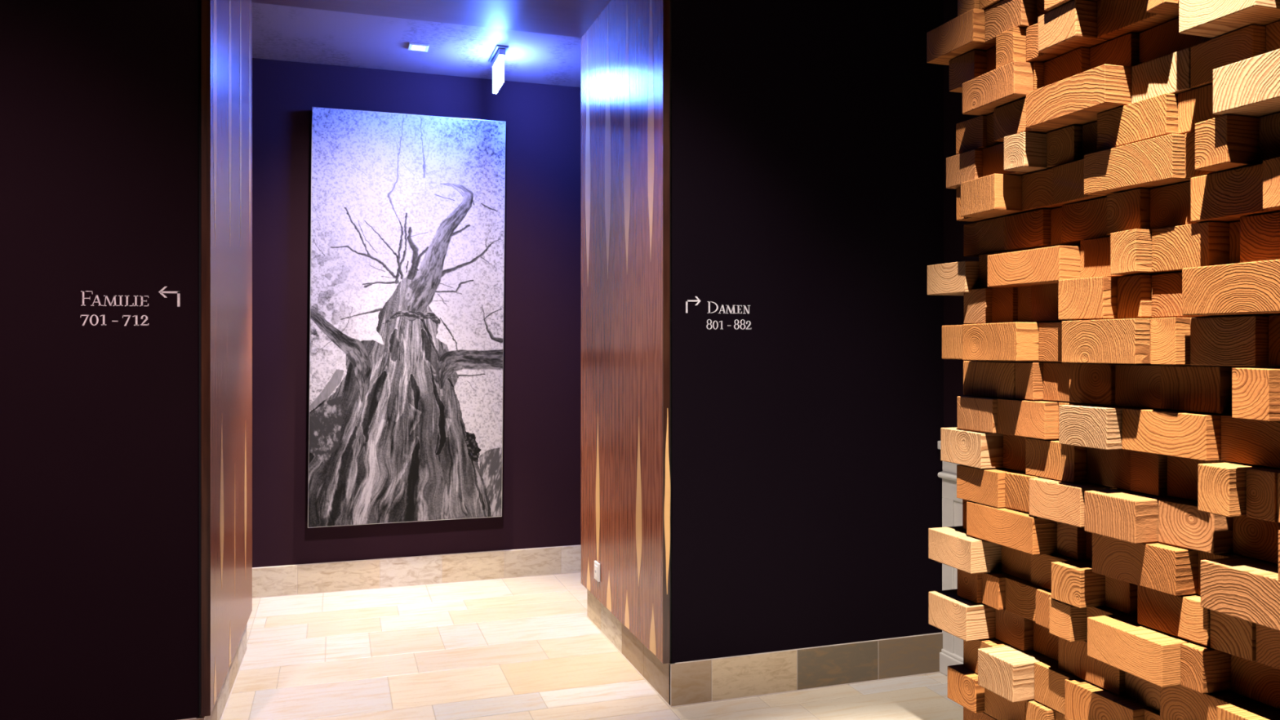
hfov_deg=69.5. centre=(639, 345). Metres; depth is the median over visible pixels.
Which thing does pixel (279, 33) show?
ceiling
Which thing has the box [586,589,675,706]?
baseboard
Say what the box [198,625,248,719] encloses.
baseboard
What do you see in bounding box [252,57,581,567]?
wall
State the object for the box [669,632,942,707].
baseboard
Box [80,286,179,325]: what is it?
wall sign
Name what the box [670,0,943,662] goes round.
wall
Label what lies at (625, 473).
panel
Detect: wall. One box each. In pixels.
[0,0,199,719]
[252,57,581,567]
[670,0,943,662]
[926,0,1279,719]
[943,0,979,427]
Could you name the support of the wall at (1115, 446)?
on the floor
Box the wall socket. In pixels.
[594,560,599,582]
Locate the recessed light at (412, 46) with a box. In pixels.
[408,42,429,52]
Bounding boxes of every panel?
[200,0,252,716]
[581,0,670,663]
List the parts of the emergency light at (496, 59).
mounting plate, light panel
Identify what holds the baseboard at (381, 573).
attached to the wall
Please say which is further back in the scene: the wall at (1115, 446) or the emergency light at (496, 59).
the emergency light at (496, 59)
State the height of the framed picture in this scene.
2.523 m
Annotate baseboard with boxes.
[179,715,204,719]
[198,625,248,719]
[252,544,581,598]
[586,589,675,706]
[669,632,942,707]
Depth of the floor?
4.25 m
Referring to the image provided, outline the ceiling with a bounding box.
[251,0,610,87]
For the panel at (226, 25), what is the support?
attached to the wall at (99, 99)
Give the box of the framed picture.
[307,106,505,528]
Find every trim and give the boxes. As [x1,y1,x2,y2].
[198,0,200,714]
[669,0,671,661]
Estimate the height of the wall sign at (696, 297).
0.138 m
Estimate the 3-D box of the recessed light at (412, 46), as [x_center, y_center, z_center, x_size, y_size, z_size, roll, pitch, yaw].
[-1.267,-1.705,5.278,0.110,0.010,0.110,0,0,-18]
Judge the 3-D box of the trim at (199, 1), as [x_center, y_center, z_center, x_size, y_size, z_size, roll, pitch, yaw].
[-1.774,-0.198,3.911,0.009,3.024,1.321,0,0,-18]
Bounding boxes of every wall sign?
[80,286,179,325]
[685,296,751,328]
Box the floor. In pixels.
[222,572,963,719]
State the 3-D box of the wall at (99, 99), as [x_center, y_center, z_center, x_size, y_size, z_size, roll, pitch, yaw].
[-3.551,-0.979,3.330,3.734,4.642,1.335,0,0,-18]
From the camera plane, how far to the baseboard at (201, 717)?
3.27 m
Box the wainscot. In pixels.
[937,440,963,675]
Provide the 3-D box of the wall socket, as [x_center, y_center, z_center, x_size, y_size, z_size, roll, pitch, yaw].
[-0.223,1.163,4.751,0.016,0.092,0.084,0,0,-18]
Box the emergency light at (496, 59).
[488,44,508,93]
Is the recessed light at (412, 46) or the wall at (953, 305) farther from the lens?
the recessed light at (412, 46)

